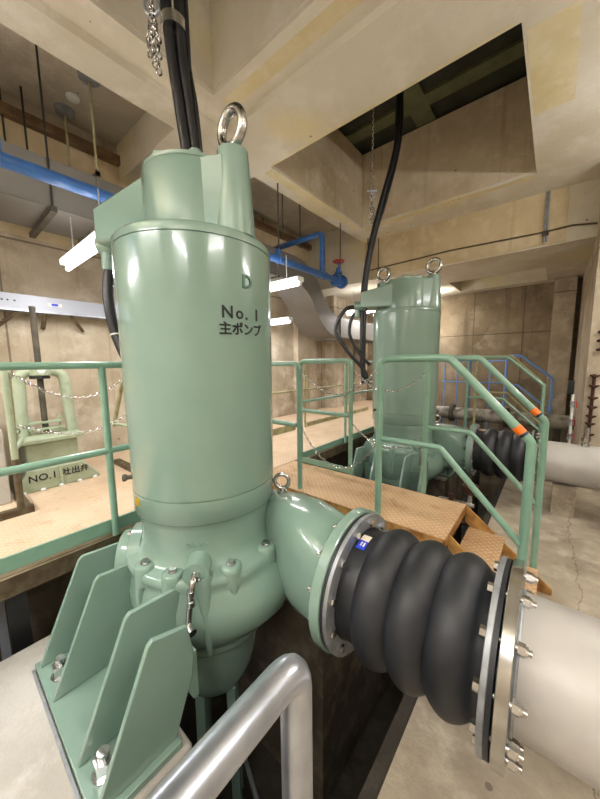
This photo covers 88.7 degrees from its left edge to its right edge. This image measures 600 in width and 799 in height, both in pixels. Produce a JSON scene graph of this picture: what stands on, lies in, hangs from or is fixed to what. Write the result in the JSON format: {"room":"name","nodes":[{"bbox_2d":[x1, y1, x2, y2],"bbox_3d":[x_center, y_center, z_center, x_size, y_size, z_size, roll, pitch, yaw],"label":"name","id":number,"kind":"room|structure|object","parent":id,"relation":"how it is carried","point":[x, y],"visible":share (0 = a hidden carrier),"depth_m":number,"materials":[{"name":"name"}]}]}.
{"room":"mechanical room","nodes":[
{"label":"mechanical room","id":0,"kind":"room"},
{"bbox_2d":[0,23,145,145],"bbox_3d":[-3.207,-3.119,1.419,1.330,0.720,4.720,5,9,39],"label":"ceiling","id":1,"kind":"structure","parent":0,"point":[114,115],"depth_m":2.92,"materials":[{"name":"grey concrete"}]},
{"bbox_2d":[0,89,5,140],"bbox_3d":[-2.819,-2.492,2.932,0.017,0.900,0.017,-4,8,-28],"label":"rod","id":2,"kind":"object","parent":1,"relation":"hanging from","point":[2,115],"visible":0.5,"depth_m":2.91,"materials":[{"name":"black paint"}]},
{"bbox_2d":[19,86,28,149],"bbox_3d":[-2.621,-2.495,2.936,0.017,0.900,0.017,-4,8,-28],"label":"rod","id":3,"kind":"object","parent":1,"relation":"hanging from","point":[20,87],"visible":0.65,"depth_m":2.91,"materials":[{"name":"black paint"}]},
{"bbox_2d":[29,44,57,238],"bbox_3d":[-2.354,-2.246,2.711,0.830,1.345,0.045,5,9,39],"label":"hanger","id":4,"kind":"object","parent":1,"relation":"hanging from","point":[51,211],"visible":0.78,"depth_m":2.54,"materials":[{"name":"black paint"}]},
{"bbox_2d":[59,188,99,271],"bbox_3d":[-1.718,-1.346,2.454,1.126,0.405,0.110,5,9,39],"label":"lamp","id":5,"kind":"object","parent":4,"relation":"hanging from","point":[85,249],"visible":0.56,"depth_m":2.50,"materials":[{"name":"white plastic"}]},
{"bbox_2d":[0,139,372,342],"bbox_3d":[-1.311,-1.585,4.019,0.675,1.320,10.400,5,9,39],"label":"ventilation duct","id":6,"kind":"object","parent":4,"relation":"hanging from","point":[24,199],"visible":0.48,"depth_m":2.82,"materials":[{"name":"silver metal"}]},
{"bbox_2d":[53,102,74,166],"bbox_3d":[-2.413,-2.534,3.202,0.180,0.889,0.180,5,9,39],"label":"rosette","id":7,"kind":"object","parent":1,"relation":"hanging from","point":[62,110],"visible":0.94,"depth_m":3.15,"materials":[{"name":"green paint"}]},
{"bbox_2d":[65,92,79,103],"bbox_3d":[-2.222,-2.945,3.002,0.120,0.029,0.120,5,9,39],"label":"smoke detector","id":8,"kind":"object","parent":1,"relation":"attached to","point":[72,97],"visible":1,"depth_m":2.98,"materials":[{"name":"white plastic"}]},
{"bbox_2d":[77,70,99,168],"bbox_3d":[-1.900,-2.493,2.820,0.180,0.889,0.180,5,9,39],"label":"rosette","id":9,"kind":"object","parent":1,"relation":"hanging from","point":[85,79],"visible":0.62,"depth_m":2.80,"materials":[{"name":"green paint"}]},
{"bbox_2d":[0,0,217,148],"bbox_3d":[-2.469,-2.883,1.072,0.280,1.120,5.080,5,9,39],"label":"ceiling","id":10,"kind":"structure","parent":0,"point":[33,20],"depth_m":2.22,"materials":[{"name":"beige concrete"}]},
{"bbox_2d":[39,0,236,124],"bbox_3d":[-2.269,-2.895,0.904,0.240,1.060,5.080,5,9,39],"label":"ceiling","id":11,"kind":"structure","parent":0,"point":[92,17],"depth_m":2.16,"materials":[{"name":"beige concrete"}]},
{"bbox_2d":[98,0,306,89],"bbox_3d":[-0.623,-2.959,1.102,2.040,1.020,2.090,5,9,39],"label":"lining","id":12,"kind":"object","parent":11,"relation":"attached to","point":[223,33],"visible":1,"depth_m":2.38,"materials":[{"name":"beige concrete"}]},
{"bbox_3d":[-0.630,-3.519,1.033,2.160,0.110,2.210,5,9,39],"label":"hatch cover","id":13,"kind":"object","parent":12,"relation":"on","visible":0},
{"bbox_2d":[143,0,162,75],"bbox_3d":[-0.731,-2.546,1.412,0.124,1.867,0.070,2,8,23],"label":"chain","id":14,"kind":"object","parent":13,"relation":"hanging from","point":[151,13],"visible":1,"depth_m":1.49,"materials":[{"name":"silver metal"}]},
{"bbox_2d":[116,112,206,184],"bbox_3d":[-1.589,-3.176,3.386,1.330,1.120,0.360,5,9,39],"label":"ceiling","id":15,"kind":"structure","parent":0,"point":[149,133],"depth_m":3.30,"materials":[{"name":"beige concrete"}]},
{"bbox_2d":[0,91,324,466],"bbox_3d":[-1.685,-0.740,4.769,0.265,6.650,11.300,5,9,39],"label":"wall","id":16,"kind":"structure","parent":0,"point":[28,266],"depth_m":3.44,"materials":[{"name":"beige concrete"}]},
{"bbox_2d":[0,292,116,332],"bbox_3d":[-3.009,-0.835,2.785,0.190,0.328,6.200,5,9,39],"label":"cable tray","id":17,"kind":"object","parent":16,"relation":"attached to","point":[15,303],"visible":0.56,"depth_m":3.17,"materials":[{"name":"silver metal"}]},
{"bbox_2d":[0,100,120,166],"bbox_3d":[-3.679,-2.615,1.878,0.090,0.100,4.720,5,9,39],"label":"trim","id":18,"kind":"structure","parent":16,"relation":"attached to","point":[10,112],"depth_m":3.20,"materials":[{"name":"brown wood"}]},
{"bbox_2d":[271,317,292,324],"bbox_3d":[-0.458,-1.338,5.303,0.812,0.100,0.110,5,9,39],"label":"lamp","id":19,"kind":"object","parent":16,"relation":"attached to","point":[284,320],"visible":0.56,"depth_m":5.13,"materials":[{"name":"white plastic"}]},
{"bbox_2d":[254,219,311,250],"bbox_3d":[-0.663,-3.093,5.504,0.090,0.100,2.760,5,9,39],"label":"trim","id":20,"kind":"structure","parent":16,"relation":"attached to","point":[260,225],"depth_m":5.72,"materials":[{"name":"brown wood"}]},
{"bbox_2d":[0,443,368,661],"bbox_3d":[-0.384,1.743,3.949,0.150,1.890,11.200,5,9,39],"label":"wall","id":21,"kind":"structure","parent":0,"point":[45,600],"depth_m":2.13,"materials":[{"name":"concrete"}]},
{"bbox_2d":[250,177,338,236],"bbox_3d":[-0.191,-3.597,5.045,1.330,0.720,2.760,5,9,39],"label":"ceiling","id":22,"kind":"structure","parent":0,"point":[264,197],"depth_m":5.37,"materials":[{"name":"grey concrete"}]},
{"bbox_2d":[282,194,283,235],"bbox_3d":[-0.240,-2.682,4.160,0.017,0.880,0.017,-4,8,-28],"label":"rod","id":23,"kind":"object","parent":22,"relation":"hanging from","point":[282,194],"visible":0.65,"depth_m":4.18,"materials":[{"name":"grey metal"}]},
{"bbox_2d":[299,204,300,247],"bbox_3d":[0.000,-2.808,4.833,0.017,0.800,0.017,-4,8,-28],"label":"rod","id":24,"kind":"object","parent":22,"relation":"hanging from","point":[299,204],"visible":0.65,"depth_m":4.83,"materials":[{"name":"metal"}]},
{"bbox_3d":[-1.006,-2.460,4.333,0.830,1.345,0.045,5,9,39],"label":"hanger","id":25,"kind":"object","parent":22,"relation":"hanging from","visible":0},
{"bbox_2d":[270,255,303,291],"bbox_3d":[-0.421,-1.547,3.872,1.126,0.380,0.110,5,9,39],"label":"lamp","id":26,"kind":"object","parent":25,"relation":"hanging from","point":[294,281],"visible":0.48,"depth_m":3.64,"materials":[{"name":"white plastic"}]},
{"bbox_2d":[213,0,385,110],"bbox_3d":[1.508,-2.937,0.888,5.600,1.060,0.290,5,9,39],"label":"ceiling","id":27,"kind":"structure","parent":0,"point":[310,9],"depth_m":2.21,"materials":[{"name":"beige concrete"}]},
{"bbox_2d":[223,0,363,104],"bbox_3d":[0.091,-2.537,2.113,1.880,0.003,0.120,5,9,39],"label":"trim","id":28,"kind":"structure","parent":27,"relation":"attached to","point":[332,14],"depth_m":2.22,"materials":[{"name":"beige concrete"}]},
{"bbox_2d":[225,600,378,798],"bbox_3d":[0.005,2.056,2.757,1.110,1.550,0.880,5,9,39],"label":"floor","id":29,"kind":"structure","parent":0,"point":[344,691],"depth_m":2.26,"materials":[{"name":"concrete"}]},
{"bbox_2d":[293,321,316,413],"bbox_3d":[0.121,-1.067,6.655,0.120,2.700,0.650,5,9,39],"label":"wall","id":30,"kind":"structure","parent":0,"point":[305,347],"depth_m":6.63,"materials":[{"name":"beige concrete"}]},
{"bbox_2d":[255,166,376,242],"bbox_3d":[0.432,-3.343,4.560,0.280,1.120,2.760,5,9,39],"label":"ceiling","id":31,"kind":"structure","parent":0,"point":[360,234],"depth_m":4.32,"materials":[{"name":"beige concrete"}]},
{"bbox_2d":[277,183,279,248],"bbox_3d":[-0.272,-2.241,3.852,0.017,0.880,0.017,-4,8,-28],"label":"rod","id":32,"kind":"object","parent":31,"relation":"hanging from","point":[277,183],"visible":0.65,"depth_m":3.83,"materials":[{"name":"metal"}]},
{"bbox_2d":[0,139,347,288],"bbox_3d":[-2.046,-1.864,2.515,1.205,0.747,7.420,5,9,39],"label":"pipe","id":33,"kind":"object","parent":32,"relation":"hanging from","point":[10,162],"visible":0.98,"depth_m":2.31,"materials":[{"name":"metal"}]},
{"bbox_2d":[340,223,340,266],"bbox_3d":[0.650,-2.427,4.957,0.017,0.800,0.017,-4,8,-28],"label":"rod","id":34,"kind":"object","parent":31,"relation":"hanging from","point":[340,223],"visible":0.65,"depth_m":4.94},
{"bbox_2d":[180,493,492,798],"bbox_3d":[1.222,2.939,2.836,7.900,0.250,11.500,5,9,39],"label":"floor","id":35,"kind":"structure","parent":0,"point":[266,771],"depth_m":2.49,"materials":[{"name":"concrete"}]},
{"bbox_2d":[0,400,373,660],"bbox_3d":[-0.738,1.617,4.357,2.050,2.050,10.400,5,9,39],"label":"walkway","id":36,"kind":"object","parent":35,"relation":"on","point":[69,508],"visible":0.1,"depth_m":2.27,"materials":[{"name":"concrete"}]},
{"bbox_2d":[0,429,11,504],"bbox_3d":[-3.001,0.556,2.328,0.900,0.599,1.030,5,9,39],"label":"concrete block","id":37,"kind":"object","parent":36,"relation":"on","point":[5,495],"visible":1,"depth_m":2.42,"materials":[{"name":"beige concrete"}]},
{"bbox_2d":[0,370,34,521],"bbox_3d":[-2.301,0.317,2.286,0.480,1.070,0.415,5,9,39],"label":"stanchion","id":38,"kind":"object","parent":36,"relation":"on","point":[24,506],"visible":0.97,"depth_m":2.22,"materials":[{"name":"green paint"}]},
{"bbox_2d":[11,373,122,398],"bbox_3d":[-1.861,-0.119,2.594,0.026,0.236,0.887,3,8,26],"label":"chain","id":39,"kind":"object","parent":38,"relation":"hanging from","point":[121,380],"visible":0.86,"depth_m":2.45,"materials":[{"name":"silver metal"}]},
{"bbox_2d":[9,306,99,495],"bbox_3d":[-2.355,-0.029,2.855,0.490,1.620,0.616,5,9,39],"label":"valve","id":40,"kind":"object","parent":36,"relation":"on","point":[36,445],"visible":0.88,"depth_m":2.78,"materials":[{"name":"green paint"}]},
{"bbox_2d":[0,362,139,574],"bbox_3d":[-1.526,0.371,1.580,0.086,1.116,3.600,5,9,39],"label":"railing","id":41,"kind":"object","parent":36,"relation":"on","point":[14,561],"visible":0.46,"depth_m":1.84,"materials":[{"name":"green metal"}]},
{"bbox_2d":[110,374,130,471],"bbox_3d":[-1.798,0.191,3.264,0.557,1.070,0.342,3,8,27],"label":"stanchion","id":42,"kind":"object","parent":36,"relation":"on","point":[119,462],"visible":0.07,"depth_m":3.16,"materials":[{"name":"green paint"}]},
{"bbox_2d":[17,415,125,434],"bbox_3d":[-1.858,0.214,2.633,0.026,0.164,0.888,3,8,26],"label":"chain","id":43,"kind":"object","parent":42,"relation":"hanging from","point":[124,415],"visible":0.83,"depth_m":2.52,"materials":[{"name":"silver metal"}]},
{"bbox_2d":[272,362,372,435],"bbox_3d":[0.592,-0.156,5.763,0.034,1.097,5.600,5,9,39],"label":"railing","id":44,"kind":"object","parent":36,"relation":"on","point":[276,431],"visible":0.21,"depth_m":5.20,"materials":[{"name":"green metal"}]},
{"bbox_2d":[303,361,373,456],"bbox_3d":[0.753,0.016,4.305,0.057,1.107,2.340,5,9,39],"label":"railing","id":45,"kind":"object","parent":36,"relation":"on","point":[344,439],"visible":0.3,"depth_m":4.06,"materials":[{"name":"green metal"}]},
{"bbox_2d":[32,102,374,798],"bbox_3d":[-0.439,0.775,1.775,1.508,4.343,1.630,5,9,39],"label":"pump","id":46,"kind":"object","parent":35,"relation":"on","point":[168,610],"visible":0.98,"depth_m":1.42,"materials":[{"name":"green metal"}]},
{"bbox_2d":[102,269,120,357],"bbox_3d":[-0.961,-0.398,1.875,0.446,0.811,0.106,-1,7,0],"label":"power cable","id":47,"kind":"object","parent":46,"relation":"attached to","point":[108,298],"visible":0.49,"depth_m":1.83,"materials":[{"name":"black plastic"}]},
{"bbox_2d":[160,0,190,149],"bbox_3d":[-0.633,-2.361,1.463,0.128,2.253,0.056,-1,7,-5],"label":"power cable","id":48,"kind":"object","parent":46,"relation":"attached to","point":[168,32],"visible":0.82,"depth_m":1.54,"materials":[{"name":"black plastic"}]},
{"bbox_2d":[160,7,185,35],"bbox_3d":[-0.630,-1.857,1.528,0.120,0.050,0.120,5,9,39],"label":"clamp","id":49,"kind":"object","parent":48,"relation":"attached to","point":[171,17],"visible":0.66,"depth_m":1.49,"materials":[{"name":"silver metal"}]},
{"bbox_2d":[173,0,199,148],"bbox_3d":[-0.582,-2.364,1.478,0.102,2.252,0.050,-2,7,-13],"label":"power cable","id":50,"kind":"object","parent":46,"relation":"attached to","point":[180,37],"visible":0.83,"depth_m":1.55,"materials":[{"name":"black plastic"}]},
{"bbox_2d":[184,0,202,152],"bbox_3d":[-0.556,-2.367,1.492,0.068,2.251,0.046,-2,7,-12],"label":"power cable","id":51,"kind":"object","parent":46,"relation":"attached to","point":[186,11],"visible":0.81,"depth_m":1.58,"materials":[{"name":"black plastic"}]},
{"bbox_2d":[197,630,256,698],"bbox_3d":[-0.539,1.566,1.962,0.580,0.512,0.580,5,9,39],"label":"pump inlet","id":52,"kind":"object","parent":46,"relation":"on","point":[219,674],"depth_m":1.74,"materials":[{"name":"green metal"}]},
{"bbox_2d":[436,404,573,514],"bbox_3d":[3.391,1.272,5.715,2.415,2.310,0.340,5,9,39],"label":"pipe","id":53,"kind":"object","parent":35,"relation":"on","point":[558,423],"visible":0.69,"depth_m":5.48,"materials":[{"name":"grey metal"}]},
{"bbox_3d":[-1.797,2.341,0.591,1.110,1.550,2.935,5,9,39],"label":"floor","id":54,"kind":"structure","parent":35,"relation":"on","visible":0},
{"bbox_2d":[0,634,191,798],"bbox_3d":[-1.806,1.547,0.494,1.120,0.050,2.945,5,9,39],"label":"pedestal","id":55,"kind":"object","parent":54,"relation":"on","point":[31,763],"depth_m":1.26,"materials":[{"name":"beige concrete"}]},
{"bbox_2d":[325,295,353,407],"bbox_3d":[0.982,-1.191,7.589,0.250,2.700,0.900,5,9,39],"label":"wall","id":56,"kind":"structure","parent":0,"point":[334,373],"depth_m":7.34,"materials":[{"name":"beige concrete"}]},
{"bbox_2d":[353,313,367,401],"bbox_3d":[1.638,-1.308,8.479,0.120,2.700,0.720,5,9,39],"label":"wall","id":57,"kind":"structure","parent":0,"point":[361,396],"depth_m":8.39,"materials":[{"name":"beige concrete"}]},
{"bbox_2d":[203,0,558,178],"bbox_3d":[1.090,-3.018,1.833,7.450,1.120,0.640,5,9,39],"label":"ceiling","id":58,"kind":"structure","parent":0,"point":[399,42],"depth_m":2.29,"materials":[{"name":"beige concrete"}]},
{"bbox_2d":[274,29,535,225],"bbox_3d":[1.238,-3.238,3.498,2.320,1.090,2.140,5,9,39],"label":"lining","id":59,"kind":"object","parent":58,"relation":"attached to","point":[488,140],"visible":0.35,"depth_m":4.19,"materials":[{"name":"brown concrete"}]},
{"bbox_2d":[338,22,526,154],"bbox_3d":[1.234,-3.833,3.422,2.450,0.111,2.280,5,9,39],"label":"hatch cover","id":60,"kind":"object","parent":59,"relation":"on","point":[499,62],"visible":0.22,"depth_m":3.82,"materials":[{"name":"metal"}]},
{"bbox_2d":[367,108,376,225],"bbox_3d":[0.890,-2.985,3.764,0.123,1.622,0.072,2,8,24],"label":"chain","id":61,"kind":"object","parent":60,"relation":"hanging from","point":[372,211],"visible":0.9,"depth_m":3.81,"materials":[{"name":"silver metal"}]},
{"bbox_2d":[360,92,401,383],"bbox_3d":[0.994,-1.993,3.851,0.453,3.603,0.088,1,7,15],"label":"power cable","id":62,"kind":"object","parent":60,"relation":"hanging from","point":[399,95],"visible":0.84,"depth_m":3.79,"materials":[{"name":"black plastic"}]},
{"bbox_2d":[363,91,403,379],"bbox_3d":[1.028,-2.018,3.845,0.433,3.552,0.070,1,7,12],"label":"power cable","id":63,"kind":"object","parent":60,"relation":"hanging from","point":[402,98],"visible":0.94,"depth_m":3.80,"materials":[{"name":"black plastic"}]},
{"bbox_2d":[378,672,390,700],"bbox_3d":[0.629,1.982,3.510,1.110,1.500,1.020,5,9,39],"label":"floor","id":64,"kind":"structure","parent":0,"point":[384,678],"depth_m":2.90,"materials":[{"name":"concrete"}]},
{"bbox_2d":[349,281,462,302],"bbox_3d":[2.358,-3.345,7.232,2.530,1.810,1.300,5,9,39],"label":"ceiling","id":65,"kind":"structure","parent":0,"point":[454,288],"depth_m":6.69,"materials":[{"name":"beige concrete"}]},
{"bbox_2d":[358,478,506,798],"bbox_3d":[1.357,2.066,2.543,0.058,1.550,11.200,5,9,39],"label":"wall","id":66,"kind":"structure","parent":0,"point":[371,789],"depth_m":1.29,"materials":[{"name":"concrete"}]},
{"bbox_2d":[244,759,258,798],"bbox_3d":[-0.155,1.901,1.360,0.024,0.421,0.904,-4,8,-24],"label":"rod","id":67,"kind":"object","parent":66,"relation":"attached to","point":[246,763],"visible":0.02,"depth_m":1.59,"materials":[{"name":"metal"}]},
{"bbox_2d":[438,483,478,547],"bbox_3d":[1.685,1.484,3.361,0.456,1.200,0.271,5,9,39],"label":"pit pipework","id":68,"kind":"object","parent":66,"relation":"attached to","point":[465,489],"visible":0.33,"depth_m":3.23,"materials":[{"name":"grey metal"}]},
{"bbox_2d":[426,470,464,544],"bbox_3d":[1.962,1.770,5.113,1.110,1.500,1.230,5,9,39],"label":"floor","id":69,"kind":"structure","parent":0,"point":[436,488],"depth_m":4.46,"materials":[{"name":"concrete"}]},
{"bbox_2d":[434,476,447,480],"bbox_3d":[1.953,1.001,5.019,1.120,0.050,1.240,5,9,39],"label":"floor","id":70,"kind":"structure","parent":69,"relation":"on","point":[437,477],"depth_m":4.23,"materials":[{"name":"grey concrete"}]},
{"bbox_2d":[352,257,476,493],"bbox_3d":[1.429,0.504,3.977,1.428,4.403,1.630,5,9,39],"label":"pump","id":71,"kind":"object","parent":70,"relation":"on","point":[407,308],"visible":0.67,"depth_m":3.63,"materials":[{"name":"green metal"}]},
{"bbox_2d":[334,305,369,383],"bbox_3d":[0.690,-0.720,4.076,0.480,1.037,0.079,1,7,11],"label":"power cable","id":72,"kind":"object","parent":71,"relation":"attached to","point":[349,307],"visible":0.91,"depth_m":4.06,"materials":[{"name":"black plastic"}]},
{"bbox_2d":[348,311,370,365],"bbox_3d":[0.785,-0.814,4.042,0.310,0.746,0.058,1,7,13],"label":"power cable","id":73,"kind":"object","parent":71,"relation":"attached to","point":[365,360],"visible":0.96,"depth_m":4.04,"materials":[{"name":"black plastic"}]},
{"bbox_2d":[308,178,599,298],"bbox_3d":[3.443,-3.048,4.699,7.450,1.810,1.255,5,9,39],"label":"beam","id":74,"kind":"structure","parent":0,"point":[525,216],"depth_m":4.71,"materials":[{"name":"beige concrete"}]},
{"bbox_2d":[346,291,374,315],"bbox_3d":[1.334,-2.065,6.462,0.812,0.500,0.110,5,9,39],"label":"lamp","id":75,"kind":"object","parent":74,"relation":"hanging from","point":[349,312],"visible":0.38,"depth_m":6.61,"materials":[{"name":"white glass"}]},
{"bbox_2d":[370,190,597,270],"bbox_3d":[2.437,-2.502,4.763,3.192,0.635,0.033,5,9,39],"label":"conduit","id":76,"kind":"object","parent":74,"relation":"attached to","point":[545,233],"visible":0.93,"depth_m":4.10,"materials":[{"name":"black metal"}]},
{"bbox_2d":[367,278,582,496],"bbox_3d":[4.823,-1.030,6.521,7.550,6.650,0.280,5,9,39],"label":"wall","id":77,"kind":"structure","parent":0,"point":[513,320],"depth_m":6.73,"materials":[{"name":"brown concrete"}]},
{"bbox_2d":[362,153,599,238],"bbox_3d":[3.473,-3.242,3.442,5.840,1.120,0.620,5,9,39],"label":"beam","id":78,"kind":"structure","parent":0,"point":[588,168],"depth_m":4.14,"materials":[{"name":"beige concrete"}]},
{"bbox_2d":[378,238,378,269],"bbox_3d":[1.421,-2.571,5.565,0.017,0.680,0.017,-4,8,-28],"label":"rod","id":79,"kind":"object","parent":78,"relation":"hanging from","point":[378,238],"visible":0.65,"depth_m":5.55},
{"bbox_2d":[377,478,599,798],"bbox_3d":[2.758,1.526,1.307,3.590,0.250,11.200,5,9,39],"label":"floor","id":80,"kind":"structure","parent":0,"point":[434,758],"depth_m":1.31,"materials":[{"name":"concrete"}]},
{"bbox_2d":[145,653,312,798],"bbox_3d":[-0.461,1.000,-0.077,0.044,1.204,1.494,5,9,39],"label":"pipe railing","id":81,"kind":"object","parent":80,"relation":"on","point":[284,688],"visible":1,"depth_m":0.34,"materials":[{"name":"metal"}]},
{"bbox_2d":[273,461,551,594],"bbox_3d":[0.628,1.033,2.529,2.270,0.479,0.600,5,9,39],"label":"step platform","id":82,"kind":"object","parent":80,"relation":"on","point":[427,517],"visible":0.63,"depth_m":2.32,"materials":[{"name":"wood"}]},
{"bbox_2d":[272,361,302,488],"bbox_3d":[-0.166,0.216,2.755,0.458,1.106,0.044,5,9,39],"label":"railing","id":83,"kind":"object","parent":82,"relation":"on","point":[298,425],"visible":0.91,"depth_m":2.62,"materials":[{"name":"green metal"}]},
{"bbox_2d":[300,369,376,395],"bbox_3d":[0.269,-0.138,2.356,0.709,0.220,0.023,5,9,39],"label":"chain","id":84,"kind":"object","parent":83,"relation":"hanging from","point":[300,369],"visible":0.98,"depth_m":2.34,"materials":[{"name":"silver metal"}]},
{"bbox_2d":[302,427,375,468],"bbox_3d":[0.280,0.390,2.417,0.718,0.314,0.023,5,9,39],"label":"chain","id":85,"kind":"object","parent":83,"relation":"hanging from","point":[321,457],"visible":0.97,"depth_m":2.42,"materials":[{"name":"silver metal"}]},
{"bbox_2d":[299,358,352,474],"bbox_3d":[0.248,0.151,3.147,0.664,1.131,0.042,5,9,39],"label":"railing","id":86,"kind":"object","parent":82,"relation":"on","point":[349,415],"visible":0.91,"depth_m":3.00,"materials":[{"name":"green metal"}]},
{"bbox_2d":[353,424,421,449],"bbox_3d":[0.758,0.346,2.762,0.667,0.198,0.023,5,9,39],"label":"chain","id":87,"kind":"object","parent":86,"relation":"hanging from","point":[353,424],"visible":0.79,"depth_m":2.76,"materials":[{"name":"silver metal"}]},
{"bbox_2d":[353,368,424,392],"bbox_3d":[0.754,-0.170,2.697,0.672,0.219,0.023,5,9,39],"label":"chain","id":88,"kind":"object","parent":86,"relation":"hanging from","point":[353,368],"visible":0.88,"depth_m":2.67,"materials":[{"name":"silver metal"}]},
{"bbox_2d":[374,354,536,582],"bbox_3d":[0.892,0.531,1.923,0.902,1.618,0.049,5,9,39],"label":"handrail","id":89,"kind":"object","parent":80,"relation":"on","point":[522,541],"visible":0.98,"depth_m":1.76,"materials":[{"name":"green metal"}]},
{"bbox_2d":[420,355,548,568],"bbox_3d":[1.323,0.482,2.297,0.802,1.616,0.044,5,9,39],"label":"handrail","id":90,"kind":"object","parent":80,"relation":"on","point":[537,502],"visible":0.86,"depth_m":2.13,"materials":[{"name":"green metal"}]},
{"bbox_2d":[463,356,545,479],"bbox_3d":[2.740,0.228,4.184,0.903,1.629,0.038,5,9,39],"label":"handrail","id":91,"kind":"object","parent":80,"relation":"on","point":[513,361],"visible":0.73,"depth_m":4.02,"materials":[{"name":"green metal"}]},
{"bbox_2d":[472,355,546,423],"bbox_3d":[3.162,0.152,4.686,0.906,1.648,0.036,5,9,39],"label":"handrail","id":92,"kind":"object","parent":80,"relation":"on","point":[511,356],"visible":0.59,"depth_m":4.61,"materials":[{"name":"metal"}]},
{"bbox_2d":[502,354,553,413],"bbox_3d":[4.308,-0.014,5.828,0.758,1.674,0.048,5,9,39],"label":"handrail","id":93,"kind":"object","parent":80,"relation":"on","point":[549,408],"visible":0.8,"depth_m":5.72,"materials":[{"name":"blue metal"}]},
{"bbox_2d":[442,360,504,429],"bbox_3d":[3.596,-0.035,6.483,1.140,1.573,0.057,5,9,39],"label":"railing","id":94,"kind":"object","parent":93,"relation":"attached to","point":[444,381],"visible":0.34,"depth_m":6.53,"materials":[{"name":"metal"}]},
{"bbox_2d":[497,423,571,442],"bbox_3d":[4.216,0.611,5.562,1.050,0.500,0.250,5,9,39],"label":"curb","id":95,"kind":"object","parent":80,"relation":"on","point":[563,436],"visible":0.07,"depth_m":5.41,"materials":[{"name":"concrete"}]},
{"bbox_2d":[490,558,599,791],"bbox_3d":[1.985,1.079,0.060,3.266,0.958,0.628,5,9,39],"label":"pipe","id":96,"kind":"object","parent":80,"relation":"on","point":[559,687],"visible":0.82,"depth_m":0.86,"materials":[{"name":"silver metal"}]},
{"bbox_2d":[319,513,538,773],"bbox_3d":[0.526,0.871,1.246,0.661,0.616,0.616,5,9,39],"label":"expansion joint","id":97,"kind":"object","parent":96,"relation":"attached to","point":[427,616],"visible":0.94,"depth_m":1.07,"materials":[{"name":"black rubber"}]},
{"bbox_2d":[360,534,371,546],"bbox_3d":[0.286,0.623,1.352,0.040,0.014,0.068,5,9,39],"label":"print","id":98,"kind":"object","parent":97,"relation":"on","point":[365,539],"depth_m":1.35,"materials":[{"name":"beige"}]},
{"bbox_2d":[536,427,599,517],"bbox_3d":[3.830,0.811,2.281,3.266,0.908,0.628,5,9,39],"label":"pipe","id":99,"kind":"object","parent":80,"relation":"on","point":[569,466],"visible":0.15,"depth_m":3.04,"materials":[{"name":"silver metal"}]},
{"bbox_2d":[470,424,539,485],"bbox_3d":[2.349,0.626,3.489,0.661,0.616,0.616,5,9,39],"label":"expansion joint","id":100,"kind":"object","parent":99,"relation":"attached to","point":[509,448],"visible":0.66,"depth_m":3.36,"materials":[{"name":"black rubber"}]},
{"bbox_2d":[566,381,577,442],"bbox_3d":[3.274,0.432,3.736,0.104,1.320,0.066,5,9,39],"label":"pipe","id":101,"kind":"object","parent":80,"relation":"on","point":[570,390],"visible":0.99,"depth_m":3.68,"materials":[{"name":"white metal"}]},
{"bbox_2d":[461,268,547,293],"bbox_3d":[4.240,-3.259,6.352,1.500,1.810,0.270,5,9,39],"label":"ceiling","id":102,"kind":"structure","parent":0,"point":[536,276],"depth_m":6.31,"materials":[{"name":"beige concrete"}]},
{"bbox_2d":[522,0,599,172],"bbox_3d":[3.490,-3.023,1.653,3.520,1.120,2.140,5,9,39],"label":"ceiling","id":103,"kind":"structure","parent":0,"point":[568,132],"depth_m":2.76,"materials":[{"name":"beige concrete"}]},
{"bbox_2d":[264,0,582,229],"bbox_3d":[1.331,-2.666,3.548,2.760,0.003,2.280,5,9,39],"label":"trim","id":104,"kind":"structure","parent":103,"relation":"attached to","point":[553,43],"depth_m":2.37,"materials":[{"name":"beige concrete"}]},
{"bbox_2d":[545,276,577,414],"bbox_3d":[5.054,-0.750,5.987,0.320,3.080,0.300,5,9,39],"label":"wall","id":105,"kind":"structure","parent":0,"point":[565,290],"depth_m":5.83,"materials":[{"name":"beige concrete"}]},
{"bbox_2d":[546,261,588,281],"bbox_3d":[5.811,-3.039,4.402,3.420,1.810,1.300,5,9,39],"label":"ceiling","id":106,"kind":"structure","parent":0,"point":[578,269],"depth_m":5.33,"materials":[{"name":"beige concrete"}]},
{"bbox_2d":[571,213,599,490],"bbox_3d":[4.620,-0.922,4.546,0.650,3.780,3.020,5,9,39],"label":"wall column","id":107,"kind":"structure","parent":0,"point":[587,359],"depth_m":3.75,"materials":[{"name":"beige concrete"}]},
{"bbox_2d":[585,374,599,437],"bbox_3d":[3.452,0.086,3.625,0.093,0.770,0.052,2,7,20],"label":"bracket","id":108,"kind":"object","parent":107,"relation":"attached to","point":[593,386],"visible":0.91,"depth_m":3.62,"materials":[{"name":"metal"}]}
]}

